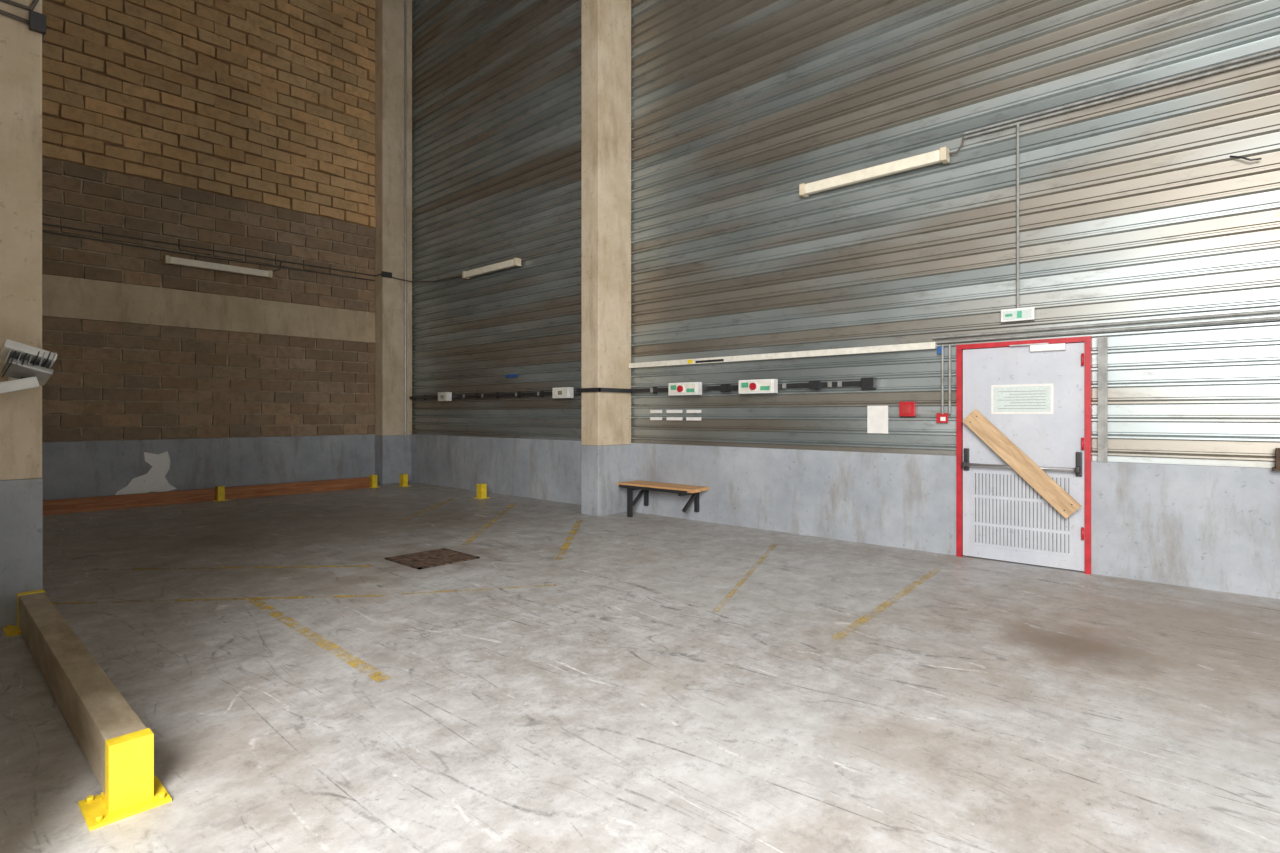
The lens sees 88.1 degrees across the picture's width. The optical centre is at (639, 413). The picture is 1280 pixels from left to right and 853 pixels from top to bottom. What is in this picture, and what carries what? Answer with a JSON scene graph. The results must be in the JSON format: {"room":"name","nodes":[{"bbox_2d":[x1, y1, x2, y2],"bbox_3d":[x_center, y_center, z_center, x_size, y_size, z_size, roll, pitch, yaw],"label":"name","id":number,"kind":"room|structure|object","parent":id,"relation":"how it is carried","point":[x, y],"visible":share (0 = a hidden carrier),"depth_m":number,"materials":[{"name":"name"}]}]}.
{"room":"empty warehouse","nodes":[
{"label":"empty warehouse","id":0,"kind":"room"},
{"bbox_2d":[42,0,375,499],"bbox_3d":[-7.823,-4.083,11.192,0.373,11.007,9.040,0,0,42],"label":"wall","id":1,"kind":"structure","parent":0,"point":[247,127],"depth_m":11.40,"materials":[{"name":"brown brick"}]},
{"bbox_2d":[115,451,176,494],"bbox_3d":[-8.031,0.972,10.759,0.004,0.713,0.846,0,0,42],"label":"plaster patch","id":2,"kind":"object","parent":1,"relation":"attached to","point":[155,480],"visible":0.86,"depth_m":10.83,"materials":[{"name":"grey paint"}]},
{"bbox_2d":[164,255,272,278],"bbox_3d":[-7.272,-2.540,11.480,0.137,0.130,1.620,0,0,42],"label":"light","id":3,"kind":"object","parent":1,"relation":"attached to","point":[167,259],"visible":1,"depth_m":11.39,"materials":[{"name":"white plastic"}]},
{"bbox_2d":[42,223,461,281],"bbox_3d":[-6.954,-2.711,11.576,7.346,0.283,2.094,0,0,-29],"label":"cable","id":4,"kind":"object","parent":1,"relation":"attached to","point":[281,261],"visible":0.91,"depth_m":11.44,"materials":[{"name":"black rubber"}]},
{"bbox_2d":[0,482,1279,852],"bbox_3d":[-1.907,1.520,2.809,20.600,0.200,13.600,0,0,42],"label":"floor","id":5,"kind":"structure","parent":0,"point":[630,703],"depth_m":3.38,"materials":[{"name":"concrete"}]},
{"bbox_2d":[0,0,42,627],"bbox_3d":[-4.420,-4.080,4.489,0.424,11.000,0.512,0,0,42],"label":"concrete column","id":6,"kind":"structure","parent":5,"relation":"on","point":[21,481],"depth_m":4.45,"materials":[{"name":"grey paint"}]},
{"bbox_2d":[0,0,43,42],"bbox_3d":[-4.323,-3.003,4.415,0.265,0.754,0.535,0,0,42],"label":"conduit","id":7,"kind":"object","parent":6,"relation":"attached to","point":[34,2],"visible":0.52,"depth_m":4.43,"materials":[{"name":"grey metal"}]},
{"bbox_2d":[0,339,56,393],"bbox_3d":[-4.020,-0.299,4.325,0.391,0.342,0.293,0,0,42],"label":"floodlight","id":8,"kind":"object","parent":6,"relation":"attached to","point":[27,367],"visible":1,"depth_m":4.22,"materials":[{"name":"white plastic"}]},
{"bbox_2d":[29,10,45,34],"bbox_3d":[-4.094,-2.660,4.498,0.049,0.120,0.085,0,0,42],"label":"junction box","id":9,"kind":"object","parent":6,"relation":"attached to","point":[37,21],"visible":1,"depth_m":4.48,"materials":[{"name":"black metal"}]},
{"bbox_2d":[2,589,171,830],"bbox_3d":[-2.961,1.298,3.397,3.150,0.245,0.235,0,0,42],"label":"guard rail","id":10,"kind":"object","parent":5,"relation":"on","point":[118,748],"visible":1,"depth_m":2.65,"materials":[{"name":"yellow paint"}]},
{"bbox_2d":[43,477,369,514],"bbox_3d":[-7.193,1.320,10.646,0.100,0.200,5.810,0,0,42],"label":"beam","id":11,"kind":"structure","parent":5,"relation":"on","point":[85,504],"depth_m":10.57,"materials":[{"name":"brown wood"}]},
{"bbox_2d":[52,595,377,603],"bbox_3d":[-3.218,1.418,5.064,1.714,0.001,1.861,0,0,42],"label":"floor marking","id":12,"kind":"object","parent":5,"relation":"on","point":[338,595],"depth_m":5.09,"materials":[{"name":"yellow paint"}]},
{"bbox_2d":[213,485,227,500],"bbox_3d":[-6.904,1.300,10.876,0.200,0.240,0.200,0,0,42],"label":"bracket","id":13,"kind":"object","parent":5,"relation":"on","point":[219,490],"visible":1,"depth_m":10.83,"materials":[{"name":"yellow metal"}]},
{"bbox_2d":[95,565,372,569],"bbox_3d":[-3.757,1.418,6.106,1.813,0.001,1.842,0,0,42],"label":"floor marking","id":14,"kind":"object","parent":5,"relation":"on","point":[350,565],"depth_m":6.12,"materials":[{"name":"yellow paint"}]},
{"bbox_2d":[249,599,390,680],"bbox_3d":[-2.157,1.418,4.291,2.202,0.001,0.140,0,0,42],"label":"floor marking","id":15,"kind":"object","parent":5,"relation":"on","point":[273,614],"depth_m":4.05,"materials":[{"name":"yellow paint"}]},
{"bbox_2d":[369,475,379,487],"bbox_3d":[-5.173,1.300,12.830,0.200,0.240,0.200,0,0,42],"label":"bracket","id":16,"kind":"object","parent":5,"relation":"on","point":[373,478],"visible":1,"depth_m":12.77,"materials":[{"name":"yellow metal"}]},
{"bbox_2d":[375,0,411,483],"bbox_3d":[-5.108,-4.080,13.735,0.324,11.000,0.652,0,0,42],"label":"concrete column","id":17,"kind":"structure","parent":5,"relation":"on","point":[392,449],"depth_m":13.56,"materials":[{"name":"grey paint"}]},
{"bbox_2d":[381,271,391,277],"bbox_3d":[-5.136,-2.825,13.428,0.048,0.110,0.205,0,0,42],"label":"junction box","id":18,"kind":"object","parent":17,"relation":"attached to","point":[383,273],"visible":1,"depth_m":13.40,"materials":[{"name":"black metal"}]},
{"bbox_2d":[404,0,405,436],"bbox_3d":[-4.870,-4.545,13.730,0.042,10.030,0.044,0,0,42],"label":"conduit","id":19,"kind":"object","parent":17,"relation":"attached to","point":[404,0],"visible":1,"depth_m":13.71,"materials":[{"name":"grey metal"}]},
{"bbox_2d":[398,474,409,486],"bbox_3d":[-4.652,1.300,13.033,0.200,0.240,0.200,0,0,42],"label":"bracket","id":20,"kind":"object","parent":5,"relation":"on","point":[403,477],"visible":1,"depth_m":12.98,"materials":[{"name":"yellow metal"}]},
{"bbox_2d":[385,548,479,569],"bbox_3d":[-2.038,1.414,6.498,0.650,0.012,0.650,0,0,42],"label":"drain grate","id":21,"kind":"object","parent":5,"relation":"on","point":[443,556],"visible":1,"depth_m":6.46,"materials":[{"name":"metal"}]},
{"bbox_2d":[473,483,489,498],"bbox_3d":[-2.678,1.300,11.189,0.200,0.240,0.200,0,0,42],"label":"bracket","id":22,"kind":"object","parent":5,"relation":"on","point":[481,488],"visible":1,"depth_m":11.14,"materials":[{"name":"yellow metal"}]},
{"bbox_2d":[467,504,514,540],"bbox_3d":[-1.949,1.418,8.867,2.398,0.001,2.495,0,0,42],"label":"floor marking line","id":23,"kind":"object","parent":5,"relation":"on","point":[514,504],"depth_m":8.81,"materials":[{"name":"yellow paint"}]},
{"bbox_2d":[555,521,581,559],"bbox_3d":[-0.799,1.418,7.656,1.689,0.001,1.844,0,0,42],"label":"floor marking","id":24,"kind":"object","parent":5,"relation":"on","point":[575,526],"depth_m":7.48,"materials":[{"name":"yellow paint"}]},
{"bbox_2d":[581,0,630,515],"bbox_3d":[-0.481,-4.080,9.526,0.354,11.000,0.672,0,0,42],"label":"concrete column","id":25,"kind":"structure","parent":5,"relation":"on","point":[605,24],"depth_m":9.35,"materials":[{"name":"grey paint"}]},
{"bbox_2d":[617,480,708,516],"bbox_3d":[0.309,1.188,8.946,1.320,0.465,0.430,0,0,42],"label":"bench","id":26,"kind":"object","parent":5,"relation":"on","point":[645,487],"visible":1,"depth_m":8.86,"materials":[{"name":"brown wood"}]},
{"bbox_2d":[411,0,1279,598],"bbox_3d":[2.486,-4.080,7.431,20.300,11.000,0.250,0,0,42],"label":"wall","id":27,"kind":"structure","parent":0,"point":[1135,207],"depth_m":7.36,"materials":[{"name":"grey metal"}]},
{"bbox_2d":[462,258,520,278],"bbox_3d":[-2.673,-2.600,11.864,1.620,0.130,0.137,0,0,42],"label":"light","id":28,"kind":"object","parent":27,"relation":"attached to","point":[514,262],"visible":1,"depth_m":11.74,"materials":[{"name":"white plastic"}]},
{"bbox_2d":[505,374,517,377],"bbox_3d":[-2.243,-0.665,11.558,0.350,0.050,0.005,0,0,42],"label":"label","id":29,"kind":"object","parent":27,"relation":"attached to","point":[511,375],"visible":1,"depth_m":11.55,"materials":[{"name":"plastic"}]},
{"bbox_2d":[409,377,876,399],"bbox_3d":[-1.332,-0.335,10.262,9.920,0.120,0.705,0,0,42],"label":"rail","id":30,"kind":"object","parent":27,"relation":"attached to","point":[870,382],"visible":0.78,"depth_m":9.11,"materials":[{"name":"black metal"}]},
{"bbox_2d":[438,392,451,400],"bbox_3d":[-3.782,-0.335,12.801,0.340,0.170,0.114,0,0,42],"label":"switch box","id":31,"kind":"object","parent":30,"relation":"attached to","point":[442,396],"visible":1,"depth_m":12.72,"materials":[{"name":"white plastic"}]},
{"bbox_2d":[552,387,573,397],"bbox_3d":[-1.226,-0.335,10.483,0.400,0.170,0.114,0,0,42],"label":"switch box","id":32,"kind":"object","parent":30,"relation":"attached to","point":[561,392],"visible":1,"depth_m":10.39,"materials":[{"name":"white plastic"}]},
{"bbox_2d":[668,382,701,395],"bbox_3d":[0.586,-0.335,8.819,0.500,0.170,0.144,0,0,42],"label":"switch box","id":33,"kind":"object","parent":30,"relation":"attached to","point":[683,388],"visible":1,"depth_m":8.76,"materials":[{"name":"white plastic"}]},
{"bbox_2d":[739,379,777,393],"bbox_3d":[1.423,-0.335,8.060,0.500,0.170,0.144,0,0,42],"label":"switch box","id":34,"kind":"object","parent":30,"relation":"attached to","point":[757,386],"visible":1,"depth_m":8.01,"materials":[{"name":"white plastic"}]},
{"bbox_2d":[650,410,700,420],"bbox_3d":[0.480,0.015,9.089,0.900,0.144,0.005,0,0,42],"label":"sticker","id":35,"kind":"object","parent":27,"relation":"attached to","point":[651,411],"visible":1,"depth_m":9.07,"materials":[{"name":"paper"}]},
{"bbox_2d":[629,342,936,367],"bbox_3d":[1.435,-0.700,8.185,4.270,0.070,0.065,0,0,42],"label":"rail","id":36,"kind":"object","parent":27,"relation":"attached to","point":[926,345],"visible":1,"depth_m":7.79,"materials":[{"name":"white metal"}]},
{"bbox_2d":[799,147,949,197],"bbox_3d":[2.490,-2.600,7.183,1.620,0.130,0.137,0,0,42],"label":"light","id":37,"kind":"object","parent":27,"relation":"attached to","point":[942,155],"visible":1,"depth_m":7.07,"materials":[{"name":"white plastic"}]},
{"bbox_2d":[949,137,963,153],"bbox_3d":[3.158,-2.676,6.633,0.172,0.151,0.030,0,0,42],"label":"cable","id":38,"kind":"object","parent":37,"relation":"attached to","point":[962,142],"visible":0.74,"depth_m":6.59,"materials":[{"name":"grey plastic"}]},
{"bbox_2d":[867,406,887,433],"bbox_3d":[2.580,0.060,7.185,0.230,0.300,0.005,0,0,42],"label":"paper","id":39,"kind":"object","parent":27,"relation":"attached to","point":[877,416],"visible":1,"depth_m":7.18,"materials":[{"name":"white paper"}]},
{"bbox_2d":[899,402,915,415],"bbox_3d":[2.809,-0.052,6.954,0.160,0.155,0.044,0,0,42],"label":"alarm box","id":40,"kind":"object","parent":27,"relation":"attached to","point":[905,408],"visible":1,"depth_m":6.93,"materials":[{"name":"red paint"}]},
{"bbox_2d":[937,346,941,353],"bbox_3d":[3.054,-0.650,6.740,0.050,0.080,0.028,0,0,42],"label":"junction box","id":41,"kind":"object","parent":27,"relation":"attached to","point":[939,348],"visible":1,"depth_m":6.73,"materials":[{"name":"plastic"}]},
{"bbox_2d":[936,413,947,422],"bbox_3d":[3.073,0.040,6.731,0.110,0.100,0.018,0,0,42],"label":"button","id":42,"kind":"object","parent":27,"relation":"attached to","point":[940,418],"visible":1,"depth_m":6.73,"materials":[{"name":"red paint"}]},
{"bbox_2d":[1001,307,1034,321],"bbox_3d":[3.571,-0.940,6.261,0.280,0.120,0.046,0,0,42],"label":"exit sign","id":43,"kind":"object","parent":27,"relation":"attached to","point":[1026,313],"visible":1,"depth_m":6.24,"materials":[{"name":"white plastic"}]},
{"bbox_2d":[956,336,1092,573],"bbox_3d":[3.585,0.365,6.246,1.120,2.110,0.230,0,0,42],"label":"door","id":44,"kind":"structure","parent":27,"relation":"in","point":[1000,516],"depth_m":6.22,"materials":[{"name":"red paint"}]},
{"bbox_2d":[991,384,1052,413],"bbox_3d":[3.600,-0.140,6.248,0.520,0.280,0.006,0,0,42],"label":"notice","id":45,"kind":"object","parent":44,"relation":"attached to","point":[1017,398],"visible":1,"depth_m":6.24,"materials":[{"name":"paper"}]},
{"bbox_2d":[963,409,1081,518],"bbox_3d":[3.514,0.440,6.138,0.982,0.982,0.024,0,0,42],"label":"wooden plank","id":46,"kind":"object","parent":44,"relation":"attached to","point":[1054,494],"visible":1,"depth_m":6.11,"materials":[{"name":"brown wood"}]},
{"bbox_2d":[1098,336,1107,461],"bbox_3d":[4.083,-0.130,5.835,0.070,1.100,0.070,0,0,42],"label":"trim","id":47,"kind":"structure","parent":27,"relation":"attached to","point":[1102,341],"depth_m":5.81,"materials":[{"name":"grey metal"}]},
{"bbox_2d":[933,47,1279,413],"bbox_3d":[6.441,-1.406,3.664,9.280,2.812,0.032,0,0,42],"label":"conduit","id":48,"kind":"object","parent":27,"relation":"attached to","point":[1016,124],"visible":1,"depth_m":5.84,"materials":[{"name":"grey metal"}]},
{"bbox_2d":[1230,155,1261,160],"bbox_3d":[4.747,-2.014,5.192,0.038,0.083,0.187,0,0,-43],"label":"loose wire","id":49,"kind":"object","parent":27,"relation":"attached to","point":[1230,155],"visible":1,"depth_m":5.18,"materials":[{"name":"black metal"}]},
{"bbox_2d":[1272,448,1279,470],"bbox_3d":[4.873,0.345,5.017,0.120,0.170,0.120,0,0,42],"label":"wall bracket","id":50,"kind":"object","parent":27,"relation":"attached to","point":[1277,450],"visible":1,"depth_m":5.01,"materials":[{"name":"metal"}]}
]}

